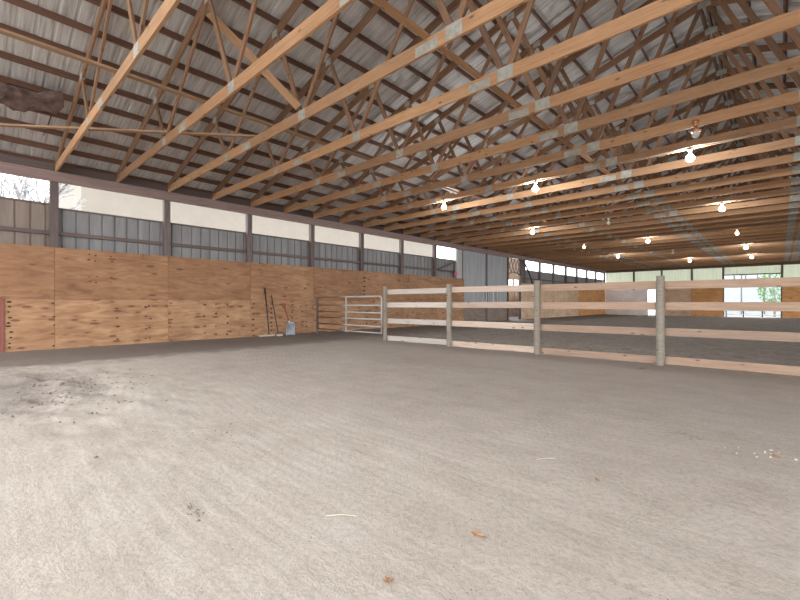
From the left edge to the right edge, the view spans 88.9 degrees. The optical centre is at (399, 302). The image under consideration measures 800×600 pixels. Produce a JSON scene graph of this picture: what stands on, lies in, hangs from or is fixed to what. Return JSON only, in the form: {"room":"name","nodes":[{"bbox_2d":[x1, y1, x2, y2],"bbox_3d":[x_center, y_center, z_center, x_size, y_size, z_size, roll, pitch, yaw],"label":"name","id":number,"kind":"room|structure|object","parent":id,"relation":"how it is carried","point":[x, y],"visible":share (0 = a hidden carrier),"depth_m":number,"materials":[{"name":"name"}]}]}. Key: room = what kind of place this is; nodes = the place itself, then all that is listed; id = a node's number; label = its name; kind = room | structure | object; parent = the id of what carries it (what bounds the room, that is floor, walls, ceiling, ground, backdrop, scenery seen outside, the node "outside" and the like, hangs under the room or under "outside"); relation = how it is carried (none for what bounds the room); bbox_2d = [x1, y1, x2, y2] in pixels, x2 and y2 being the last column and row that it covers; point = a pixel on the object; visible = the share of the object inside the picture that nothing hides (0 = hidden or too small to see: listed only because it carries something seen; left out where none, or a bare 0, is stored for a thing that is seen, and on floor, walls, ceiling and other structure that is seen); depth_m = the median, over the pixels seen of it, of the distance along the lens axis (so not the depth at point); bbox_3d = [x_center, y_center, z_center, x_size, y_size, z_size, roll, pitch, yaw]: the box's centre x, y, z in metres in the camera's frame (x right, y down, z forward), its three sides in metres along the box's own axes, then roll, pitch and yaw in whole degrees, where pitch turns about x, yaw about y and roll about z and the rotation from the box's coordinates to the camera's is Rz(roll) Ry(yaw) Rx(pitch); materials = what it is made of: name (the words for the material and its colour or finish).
{"room":"sports facility","nodes":[
{"label":"sports facility","id":0,"kind":"room"},
{"bbox_2d":[0,196,604,351],"bbox_3d":[4.229,-0.597,23.266,0.251,3.602,46.796,0,0,43],"label":"wall","id":1,"kind":"structure","parent":0,"point":[109,280],"depth_m":11.84,"materials":[{"name":"brown wood"}]},
{"bbox_2d":[49,181,58,247],"bbox_3d":[-8.324,-0.946,9.813,0.150,4.380,0.160,0,0,43],"label":"wall post","id":2,"kind":"object","parent":1,"relation":"attached to","point":[53,186],"visible":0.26,"depth_m":9.76,"materials":[{"name":"wood"}]},
{"bbox_2d":[163,200,169,255],"bbox_3d":[-6.646,-0.946,11.612,0.150,4.380,0.160,0,0,43],"label":"wall post","id":3,"kind":"object","parent":1,"relation":"attached to","point":[166,204],"visible":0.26,"depth_m":11.55,"materials":[{"name":"grey wood"}]},
{"bbox_2d":[245,214,251,261],"bbox_3d":[-4.968,-0.946,13.411,0.150,4.380,0.160,0,0,43],"label":"wall post","id":4,"kind":"object","parent":1,"relation":"attached to","point":[248,218],"visible":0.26,"depth_m":13.35,"materials":[{"name":"grey wood"}]},
{"bbox_2d":[0,153,603,270],"bbox_3d":[4.240,-3.256,23.242,0.040,0.170,46.780,0,0,43],"label":"trim","id":5,"kind":"structure","parent":1,"relation":"attached to","point":[3,157],"depth_m":11.57,"materials":[{"name":"brown wood"}]},
{"bbox_2d":[0,161,605,273],"bbox_3d":[4.313,-3.011,23.174,0.080,0.245,46.780,0,0,43],"label":"beam","id":6,"kind":"structure","parent":1,"relation":"attached to","point":[5,168],"depth_m":12.43,"materials":[{"name":"brown wood"}]},
{"bbox_2d":[309,225,314,266],"bbox_3d":[-3.291,-0.946,15.210,0.150,4.380,0.160,0,0,43],"label":"wall post","id":7,"kind":"object","parent":1,"relation":"attached to","point":[311,227],"visible":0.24,"depth_m":15.15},
{"bbox_2d":[359,233,363,270],"bbox_3d":[-1.613,-0.946,17.009,0.150,4.380,0.160,0,0,43],"label":"wall post","id":8,"kind":"object","parent":1,"relation":"attached to","point":[361,235],"visible":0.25,"depth_m":16.96,"materials":[{"name":"wood"}]},
{"bbox_2d":[399,240,403,273],"bbox_3d":[0.065,-0.946,18.809,0.150,4.380,0.160,0,0,43],"label":"wall post","id":9,"kind":"object","parent":1,"relation":"attached to","point":[401,242],"visible":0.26,"depth_m":18.75,"materials":[{"name":"brown wood"}]},
{"bbox_2d":[432,245,436,276],"bbox_3d":[1.743,-0.946,20.608,0.150,4.380,0.160,0,0,43],"label":"wall post","id":10,"kind":"object","parent":1,"relation":"attached to","point":[434,248],"visible":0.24,"depth_m":20.55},
{"bbox_2d":[455,249,461,278],"bbox_3d":[3.169,-2.106,22.094,0.120,1.700,0.480,0,0,43],"label":"trim","id":11,"kind":"structure","parent":1,"relation":"attached to","point":[458,253],"depth_m":21.99,"materials":[{"name":"grey metal"}]},
{"bbox_2d":[463,250,508,321],"bbox_3d":[5.163,-0.931,24.159,0.120,4.250,5.060,0,0,43],"label":"door","id":12,"kind":"structure","parent":1,"relation":"in","point":[479,269],"depth_m":24.01,"materials":[{"name":"grey metal"}]},
{"bbox_2d":[509,258,520,274],"bbox_3d":[7.457,-2.366,26.619,0.060,1.032,1.767,0,0,43],"label":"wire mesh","id":13,"kind":"object","parent":1,"relation":"attached to","point":[519,264],"visible":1,"depth_m":26.73,"materials":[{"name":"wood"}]},
{"bbox_2d":[518,260,523,283],"bbox_3d":[8.160,-2.106,27.490,0.140,1.700,0.500,0,0,43],"label":"trim","id":14,"kind":"structure","parent":1,"relation":"attached to","point":[520,277],"depth_m":27.38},
{"bbox_2d":[524,260,525,282],"bbox_3d":[8.453,-0.946,27.804,0.150,4.380,0.160,0,0,43],"label":"wall post","id":15,"kind":"object","parent":1,"relation":"attached to","point":[524,260],"visible":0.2,"depth_m":27.70,"materials":[{"name":"wood"}]},
{"bbox_2d":[522,260,532,283],"bbox_3d":[8.710,-2.103,27.813,0.114,1.549,1.520,0,0,42],"label":"brace","id":16,"kind":"object","parent":1,"relation":"attached to","point":[522,260],"visible":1,"depth_m":27.83,"materials":[{"name":"metal"}]},
{"bbox_2d":[538,263,540,284],"bbox_3d":[10.131,-0.946,29.603,0.150,4.380,0.160,0,0,43],"label":"wall post","id":17,"kind":"object","parent":1,"relation":"attached to","point":[539,264],"visible":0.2,"depth_m":29.54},
{"bbox_2d":[552,265,554,283],"bbox_3d":[11.809,-0.946,31.402,0.150,4.380,0.160,0,0,43],"label":"wall post","id":18,"kind":"object","parent":1,"relation":"attached to","point":[553,266],"visible":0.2,"depth_m":31.37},
{"bbox_2d":[564,267,566,283],"bbox_3d":[13.487,-0.946,33.202,0.150,4.380,0.160,0,0,43],"label":"wall post","id":19,"kind":"object","parent":1,"relation":"attached to","point":[565,268],"visible":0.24,"depth_m":33.14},
{"bbox_2d":[0,314,799,599],"bbox_3d":[12.469,1.121,15.241,22.850,0.133,47.300,0,0,43],"label":"floor","id":20,"kind":"structure","parent":0,"point":[353,407],"depth_m":2.85,"materials":[{"name":"grey sand"}]},
{"bbox_2d":[0,299,3,351],"bbox_3d":[-8.876,0.534,9.001,0.030,1.260,0.200,0,0,43],"label":"board","id":21,"kind":"object","parent":20,"relation":"on","point":[1,300],"visible":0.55,"depth_m":9.04,"materials":[{"name":"red wood"}]},
{"bbox_2d":[1,369,179,457],"bbox_3d":[-4.176,1.133,4.997,5.584,0.119,2.857,0,0,43],"label":"crumbs","id":22,"kind":"object","parent":20,"relation":"on","point":[62,383],"visible":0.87,"depth_m":5.21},
{"bbox_2d":[92,406,291,489],"bbox_3d":[-1.885,1.144,3.771,2.903,0.035,1.615,0,0,43],"label":"crumbs","id":23,"kind":"object","parent":20,"relation":"on","point":[182,406],"visible":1,"depth_m":3.68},
{"bbox_2d":[186,503,206,521],"bbox_3d":[-1.121,1.140,2.229,0.240,0.019,0.098,0,0,43],"label":"crumbs","id":24,"kind":"object","parent":20,"relation":"on","point":[190,506],"visible":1,"depth_m":2.22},
{"bbox_2d":[259,288,274,336],"bbox_3d":[-4.464,0.332,13.515,0.315,1.679,0.560,0,0,43],"label":"rake","id":25,"kind":"object","parent":20,"relation":"on","point":[264,288],"visible":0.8,"depth_m":13.56,"materials":[{"name":"brown wood"}]},
{"bbox_2d":[271,295,282,335],"bbox_3d":[-4.168,0.432,13.817,0.323,1.403,0.274,0,0,43],"label":"broom","id":26,"kind":"object","parent":20,"relation":"on","point":[278,333],"visible":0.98,"depth_m":13.75,"materials":[{"name":"brown wood"}]},
{"bbox_2d":[282,303,294,335],"bbox_3d":[-3.856,0.563,14.110,0.392,1.102,0.360,0,0,43],"label":"shovel","id":27,"kind":"object","parent":20,"relation":"on","point":[290,330],"visible":1,"depth_m":14.07,"materials":[{"name":"metal"}]},
{"bbox_2d":[316,296,381,333],"bbox_3d":[-1.778,0.485,13.564,3.348,1.418,0.074,0,0,43],"label":"gate","id":28,"kind":"object","parent":20,"relation":"on","point":[345,297],"visible":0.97,"depth_m":13.57,"materials":[{"name":"grey metal"}]},
{"bbox_2d":[382,576,393,583],"bbox_3d":[-0.046,1.125,1.660,0.057,0.015,0.038,0,0,-16],"label":"dry leaf","id":29,"kind":"object","parent":20,"relation":"on","point":[389,579],"visible":1,"depth_m":1.66,"materials":[{"name":"brown plant"}]},
{"bbox_2d":[470,529,484,536],"bbox_3d":[0.380,1.129,1.996,0.072,0.018,0.047,0,0,29],"label":"dry leaf","id":30,"kind":"object","parent":20,"relation":"on","point":[475,533],"visible":1,"depth_m":2.00,"materials":[{"name":"brown plant"}]},
{"bbox_2d":[273,476,708,599],"bbox_3d":[0.438,1.142,1.716,3.032,0.028,1.711,0,0,43],"label":"crumbs","id":31,"kind":"object","parent":20,"relation":"on","point":[368,476],"visible":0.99,"depth_m":1.83,"materials":[{"name":"soil"}]},
{"bbox_2d":[383,276,799,375],"bbox_3d":[4.811,0.399,7.462,14.481,1.794,0.181,0,0,43],"label":"fence","id":32,"kind":"object","parent":20,"relation":"on","point":[660,284],"visible":0.97,"depth_m":7.96,"materials":[{"name":"beige wood"}]},
{"bbox_2d":[652,427,716,445],"bbox_3d":[2.444,1.139,3.524,0.484,0.032,0.242,0,0,43],"label":"crumbs","id":33,"kind":"object","parent":20,"relation":"on","point":[680,432],"visible":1,"depth_m":3.53,"materials":[{"name":"brown soil"}]},
{"bbox_2d":[0,0,799,245],"bbox_3d":[12.771,-5.139,15.527,23.901,3.636,47.130,0,0,43],"label":"ceiling","id":34,"kind":"structure","parent":0,"point":[67,25],"depth_m":9.38,"materials":[{"name":"wood"}]},
{"bbox_2d":[0,81,63,114],"bbox_3d":[-7.101,-3.904,7.816,1.089,0.328,0.756,0,0,-31],"label":"insulation","id":35,"kind":"object","parent":34,"relation":"hanging from","point":[23,100],"visible":1,"depth_m":7.80},
{"bbox_2d":[55,0,180,171],"bbox_3d":[0.129,-4.970,1.972,23.045,3.668,0.048,0,0,43],"label":"roof truss","id":36,"kind":"object","parent":34,"relation":"attached to","point":[145,37],"visible":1,"depth_m":6.36,"materials":[{"name":"brown wood"}]},
{"bbox_2d":[0,123,255,137],"bbox_3d":[-5.355,-3.366,7.967,4.930,0.036,0.090,0,0,-7],"label":"board","id":37,"kind":"object","parent":36,"relation":"on","point":[1,124],"visible":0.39,"depth_m":7.93,"materials":[{"name":"brown wood"}]},
{"bbox_2d":[0,28,569,229],"bbox_3d":[8.418,-3.341,19.291,0.089,0.038,46.300,0,0,43],"label":"board","id":38,"kind":"object","parent":36,"relation":"on","point":[5,32],"visible":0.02,"depth_m":6.38,"materials":[{"name":"brown wood"}]},
{"bbox_2d":[371,0,671,222],"bbox_3d":[12.780,-3.341,18.471,0.089,0.038,41.550,0,0,43],"label":"board","id":39,"kind":"object","parent":36,"relation":"on","point":[387,7],"visible":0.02,"depth_m":5.68,"materials":[{"name":"brown wood"}]},
{"bbox_2d":[116,0,354,182],"bbox_3d":[0.968,-4.970,2.871,23.045,3.668,0.048,0,0,43],"label":"roof truss","id":40,"kind":"object","parent":34,"relation":"attached to","point":[330,9],"visible":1,"depth_m":6.46,"materials":[{"name":"brown wood"}]},
{"bbox_2d":[167,0,528,191],"bbox_3d":[1.807,-4.970,3.771,23.045,3.668,0.048,0,0,43],"label":"roof truss","id":41,"kind":"object","parent":34,"relation":"attached to","point":[462,25],"visible":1,"depth_m":6.54,"materials":[{"name":"brown wood"}]},
{"bbox_2d":[206,12,301,109],"bbox_3d":[-2.467,-4.106,6.922,1.560,1.589,0.046,0,0,-7],"label":"brace","id":42,"kind":"object","parent":41,"relation":"attached to","point":[224,29],"visible":0.78,"depth_m":6.91,"materials":[{"name":"brown wood"}]},
{"bbox_2d":[211,0,702,199],"bbox_3d":[2.646,-4.970,4.670,23.045,3.668,0.048,0,0,43],"label":"roof truss","id":43,"kind":"object","parent":34,"relation":"attached to","point":[658,9],"visible":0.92,"depth_m":6.41,"materials":[{"name":"brown wood"}]},
{"bbox_2d":[250,0,799,206],"bbox_3d":[3.485,-4.970,5.570,23.045,3.668,0.048,0,0,43],"label":"roof truss","id":44,"kind":"object","parent":34,"relation":"attached to","point":[789,20],"visible":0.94,"depth_m":6.84,"materials":[{"name":"brown wood"}]},
{"bbox_2d":[283,0,799,212],"bbox_3d":[4.324,-4.970,6.469,23.045,3.668,0.048,0,0,43],"label":"roof truss","id":45,"kind":"object","parent":34,"relation":"attached to","point":[790,65],"visible":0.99,"depth_m":7.92,"materials":[{"name":"brown wood"}]},
{"bbox_2d":[313,0,799,217],"bbox_3d":[5.162,-4.970,7.369,23.045,3.668,0.048,0,0,43],"label":"roof truss","id":46,"kind":"object","parent":34,"relation":"attached to","point":[793,97],"visible":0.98,"depth_m":8.71,"materials":[{"name":"brown wood"}]},
{"bbox_2d":[690,120,701,137],"bbox_3d":[5.252,-3.086,7.245,0.170,0.300,0.166,0,0,43],"label":"lamp","id":47,"kind":"object","parent":46,"relation":"hanging from","point":[695,131],"visible":1,"depth_m":7.21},
{"bbox_2d":[339,0,799,222],"bbox_3d":[6.001,-4.970,8.268,23.045,3.668,0.048,0,0,43],"label":"roof truss","id":48,"kind":"object","parent":34,"relation":"attached to","point":[760,57],"visible":0.63,"depth_m":9.61,"materials":[{"name":"brown wood"}]},
{"bbox_2d":[532,182,538,191],"bbox_3d":[3.515,-3.010,10.587,0.156,0.252,0.152,0,0,43],"label":"light bulb","id":49,"kind":"object","parent":48,"relation":"hanging from","point":[535,188],"visible":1,"depth_m":10.55,"materials":[{"name":"white glass"}]},
{"bbox_2d":[444,123,799,199],"bbox_3d":[4.774,-3.171,9.372,9.601,0.046,0.018,0,0,43],"label":"cable","id":50,"kind":"object","parent":48,"relation":"attached to","point":[797,123],"visible":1,"depth_m":8.90,"materials":[{"name":"plastic"}]},
{"bbox_2d":[686,149,694,161],"bbox_3d":[5.928,-3.010,8.337,0.156,0.252,0.152,0,0,43],"label":"light bulb","id":51,"kind":"object","parent":48,"relation":"hanging from","point":[690,157],"visible":1,"depth_m":8.30,"materials":[{"name":"white glass"}]},
{"bbox_2d":[362,0,799,226],"bbox_3d":[6.840,-4.970,9.168,23.045,3.668,0.048,0,0,43],"label":"roof truss","id":52,"kind":"object","parent":34,"relation":"attached to","point":[794,141],"visible":0.82,"depth_m":10.14,"materials":[{"name":"brown wood"}]},
{"bbox_2d":[383,19,799,230],"bbox_3d":[7.679,-4.970,10.068,23.045,3.668,0.048,0,0,43],"label":"roof truss","id":53,"kind":"object","parent":34,"relation":"attached to","point":[715,30],"visible":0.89,"depth_m":11.18,"materials":[{"name":"brown wood"}]},
{"bbox_2d":[402,42,799,234],"bbox_3d":[8.518,-4.970,10.967,23.045,3.668,0.048,0,0,43],"label":"roof truss","id":54,"kind":"object","parent":34,"relation":"attached to","point":[795,169],"visible":0.76,"depth_m":11.90,"materials":[{"name":"brown wood"}]},
{"bbox_2d":[419,66,799,237],"bbox_3d":[9.357,-4.970,11.867,23.045,3.668,0.048,0,0,43],"label":"roof truss","id":55,"kind":"object","parent":34,"relation":"attached to","point":[793,180],"visible":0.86,"depth_m":13.21,"materials":[{"name":"brown wood"}]},
{"bbox_2d":[435,82,799,240],"bbox_3d":[10.196,-4.970,12.766,23.045,3.668,0.048,0,0,43],"label":"roof truss","id":56,"kind":"object","parent":34,"relation":"attached to","point":[793,188],"visible":0.7,"depth_m":13.85,"materials":[{"name":"brown wood"}]},
{"bbox_2d":[536,191,799,226],"bbox_3d":[8.968,-3.171,13.870,9.601,0.046,0.018,0,0,43],"label":"cable","id":57,"kind":"object","parent":56,"relation":"attached to","point":[795,191],"visible":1,"depth_m":13.52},
{"bbox_2d":[719,203,724,210],"bbox_3d":[10.122,-3.010,12.835,0.156,0.252,0.152,0,0,43],"label":"light bulb","id":58,"kind":"object","parent":56,"relation":"hanging from","point":[721,208],"visible":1,"depth_m":12.80,"materials":[{"name":"white glass"}]},
{"bbox_2d":[450,98,799,242],"bbox_3d":[11.034,-4.970,13.666,23.045,3.668,0.048,0,0,43],"label":"roof truss","id":59,"kind":"object","parent":34,"relation":"attached to","point":[792,198],"visible":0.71,"depth_m":15.09,"materials":[{"name":"brown wood"}]},
{"bbox_2d":[463,111,799,245],"bbox_3d":[11.873,-4.970,14.565,23.045,3.668,0.048,0,0,43],"label":"roof truss","id":60,"kind":"object","parent":34,"relation":"attached to","point":[796,204],"visible":0.7,"depth_m":15.80,"materials":[{"name":"brown wood"}]},
{"bbox_2d":[475,123,799,247],"bbox_3d":[12.712,-4.970,15.465,23.045,3.668,0.048,0,0,43],"label":"roof truss","id":61,"kind":"object","parent":34,"relation":"attached to","point":[736,125],"visible":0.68,"depth_m":16.96,"materials":[{"name":"brown wood"}]},
{"bbox_2d":[487,133,799,249],"bbox_3d":[13.551,-4.970,16.364,23.045,3.668,0.048,0,0,43],"label":"roof truss","id":62,"kind":"object","parent":34,"relation":"attached to","point":[791,216],"visible":0.59,"depth_m":17.68,"materials":[{"name":"brown wood"}]},
{"bbox_2d":[497,142,799,251],"bbox_3d":[14.390,-4.970,17.264,23.045,3.668,0.048,0,0,43],"label":"roof truss","id":63,"kind":"object","parent":34,"relation":"attached to","point":[735,146],"visible":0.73,"depth_m":18.79,"materials":[{"name":"brown wood"}]},
{"bbox_2d":[588,222,797,242],"bbox_3d":[13.163,-3.171,18.367,9.601,0.046,0.018,0,0,43],"label":"cable","id":64,"kind":"object","parent":63,"relation":"attached to","point":[791,222],"visible":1,"depth_m":18.05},
{"bbox_2d":[507,151,799,253],"bbox_3d":[15.229,-4.970,18.164,23.045,3.668,0.048,0,0,43],"label":"roof truss","id":65,"kind":"object","parent":34,"relation":"attached to","point":[797,225],"visible":0.35,"depth_m":19.62,"materials":[{"name":"brown wood"}]},
{"bbox_2d":[516,157,799,254],"bbox_3d":[16.068,-4.970,19.063,23.045,3.668,0.048,0,0,43],"label":"roof truss","id":66,"kind":"object","parent":34,"relation":"attached to","point":[741,160],"visible":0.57,"depth_m":20.62,"materials":[{"name":"brown wood"}]},
{"bbox_2d":[525,165,799,256],"bbox_3d":[16.906,-4.970,19.963,23.045,3.668,0.048,0,0,43],"label":"roof truss","id":67,"kind":"object","parent":34,"relation":"attached to","point":[750,171],"visible":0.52,"depth_m":21.54,"materials":[{"name":"brown wood"}]},
{"bbox_2d":[533,170,799,257],"bbox_3d":[17.745,-4.970,20.862,23.045,3.668,0.048,0,0,43],"label":"roof truss","id":68,"kind":"object","parent":34,"relation":"attached to","point":[745,171],"visible":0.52,"depth_m":22.39,"materials":[{"name":"brown wood"}]},
{"bbox_2d":[540,177,799,259],"bbox_3d":[18.584,-4.970,21.762,23.045,3.668,0.048,0,0,43],"label":"roof truss","id":69,"kind":"object","parent":34,"relation":"attached to","point":[720,187],"visible":0.38,"depth_m":23.51,"materials":[{"name":"brown wood"}]},
{"bbox_2d":[631,240,786,252],"bbox_3d":[17.357,-3.171,22.865,9.601,0.046,0.018,0,0,43],"label":"cable","id":70,"kind":"object","parent":69,"relation":"attached to","point":[784,240],"visible":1,"depth_m":22.94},
{"bbox_2d":[547,181,799,260],"bbox_3d":[19.423,-4.970,22.662,23.045,3.668,0.048,0,0,43],"label":"roof truss","id":71,"kind":"object","parent":34,"relation":"attached to","point":[749,182],"visible":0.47,"depth_m":24.22,"materials":[{"name":"brown wood"}]},
{"bbox_2d":[555,187,799,261],"bbox_3d":[20.262,-4.970,23.561,23.045,3.668,0.048,0,0,43],"label":"roof truss","id":72,"kind":"object","parent":34,"relation":"attached to","point":[793,244],"visible":0.35,"depth_m":25.32,"materials":[{"name":"brown wood"}]},
{"bbox_2d":[560,191,799,262],"bbox_3d":[21.101,-4.970,24.461,23.045,3.668,0.048,0,0,43],"label":"roof truss","id":73,"kind":"object","parent":34,"relation":"attached to","point":[798,246],"visible":0.41,"depth_m":26.18,"materials":[{"name":"brown wood"}]},
{"bbox_2d":[566,199,799,263],"bbox_3d":[21.940,-4.970,25.360,23.045,3.668,0.048,0,0,43],"label":"roof truss","id":74,"kind":"object","parent":34,"relation":"attached to","point":[756,199],"visible":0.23,"depth_m":27.26,"materials":[{"name":"brown wood"}]},
{"bbox_2d":[572,199,799,264],"bbox_3d":[22.778,-4.970,26.260,23.045,3.668,0.048,0,0,43],"label":"roof truss","id":75,"kind":"object","parent":34,"relation":"attached to","point":[752,199],"visible":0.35,"depth_m":28.30,"materials":[{"name":"brown wood"}]},
{"bbox_2d":[640,251,787,260],"bbox_3d":[21.551,-3.171,27.363,9.601,0.046,0.018,0,0,43],"label":"cable","id":76,"kind":"object","parent":75,"relation":"attached to","point":[785,251],"visible":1,"depth_m":27.30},
{"bbox_2d":[577,206,799,265],"bbox_3d":[23.617,-4.970,27.159,23.045,3.668,0.048,0,0,43],"label":"roof truss","id":77,"kind":"object","parent":34,"relation":"attached to","point":[757,206],"visible":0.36,"depth_m":29.10,"materials":[{"name":"brown wood"}]},
{"bbox_2d":[583,206,799,266],"bbox_3d":[24.456,-4.970,28.059,23.045,3.668,0.048,0,0,43],"label":"roof truss","id":78,"kind":"object","parent":34,"relation":"attached to","point":[754,206],"visible":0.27,"depth_m":30.12,"materials":[{"name":"brown wood"}]},
{"bbox_2d":[587,212,799,267],"bbox_3d":[25.295,-4.970,28.958,23.045,3.668,0.048,0,0,43],"label":"roof truss","id":79,"kind":"object","parent":34,"relation":"attached to","point":[759,212],"visible":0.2,"depth_m":31.01,"materials":[{"name":"brown wood"}]},
{"bbox_2d":[592,212,799,268],"bbox_3d":[26.134,-4.970,29.858,23.045,3.668,0.048,0,0,43],"label":"roof truss","id":80,"kind":"object","parent":34,"relation":"attached to","point":[758,212],"visible":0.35,"depth_m":31.90,"materials":[{"name":"brown wood"}]},
{"bbox_2d":[597,219,799,269],"bbox_3d":[26.973,-4.970,30.758,23.045,3.668,0.048,0,0,43],"label":"roof truss","id":81,"kind":"object","parent":34,"relation":"attached to","point":[743,219],"visible":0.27,"depth_m":32.91,"materials":[{"name":"brown wood"}]},
{"bbox_2d":[602,259,799,270],"bbox_3d":[27.812,-4.970,31.657,23.045,3.668,0.048,0,0,43],"label":"roof truss","id":82,"kind":"object","parent":34,"relation":"attached to","point":[794,259],"visible":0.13,"depth_m":33.74,"materials":[{"name":"brown wood"}]},
{"bbox_2d":[509,259,517,319],"bbox_3d":[9.107,-1.296,31.775,4.620,5.120,11.700,0,0,43],"label":"wall","id":83,"kind":"structure","parent":0,"point":[513,276],"depth_m":35.80,"materials":[{"name":"wood"}]},
{"bbox_2d":[603,261,799,317],"bbox_3d":[28.653,-2.849,32.596,23.350,8.185,0.300,0,0,43],"label":"wall","id":84,"kind":"structure","parent":0,"point":[785,268],"depth_m":35.43,"materials":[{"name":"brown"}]},
{"label":"outside","id":85,"kind":"structure","parent":0,"visible":0},
{"bbox_2d":[648,310,780,317],"bbox_3d":[6.573,1.394,14.380,130.000,0.300,150.000,0,0,43],"label":"ground","id":86,"kind":"structure","parent":85,"point":[650,312],"depth_m":40.60,"materials":[{"name":"white"}]},
{"bbox_2d":[4,174,48,202],"bbox_3d":[-25.963,-5.140,30.234,10.549,12.847,11.176,0,0,31],"label":"bare tree","id":87,"kind":"object","parent":86,"relation":"on","point":[7,174],"visible":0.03,"depth_m":27.56,"materials":[{"name":"grey plant"}]},
{"bbox_2d":[0,173,86,209],"bbox_3d":[-12.402,-1.948,13.791,3.383,6.462,5.291,0,0,-6],"label":"bare tree","id":88,"kind":"object","parent":86,"relation":"on","point":[26,183],"visible":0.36,"depth_m":13.24,"materials":[{"name":"grey plant"}]},
{"bbox_2d":[47,183,431,256],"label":"window","id":89,"kind":"structure","parent":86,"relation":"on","point":[98,201],"depth_m":23.53,"materials":[{"name":"beige"}]},
{"bbox_2d":[724,274,780,314],"bbox_3d":[37.299,-1.356,45.863,8.400,5.200,6.040,0,0,43],"label":"shed","id":90,"kind":"object","parent":86,"relation":"on","point":[750,294],"visible":0.11,"depth_m":42.70,"materials":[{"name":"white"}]},
{"bbox_2d":[725,311,780,316],"bbox_3d":[29.583,0.769,34.217,3.600,0.950,0.090,0,0,43],"label":"fence","id":91,"kind":"object","parent":86,"relation":"on","point":[726,314],"visible":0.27,"depth_m":34.45,"materials":[{"name":"wood"}]},
{"bbox_2d":[757,274,780,316],"bbox_3d":[33.837,-0.938,36.849,2.542,4.413,2.107,0,0,43],"label":"tree","id":92,"kind":"object","parent":86,"relation":"on","point":[774,299],"visible":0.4,"depth_m":36.86,"materials":[{"name":"green plant"}]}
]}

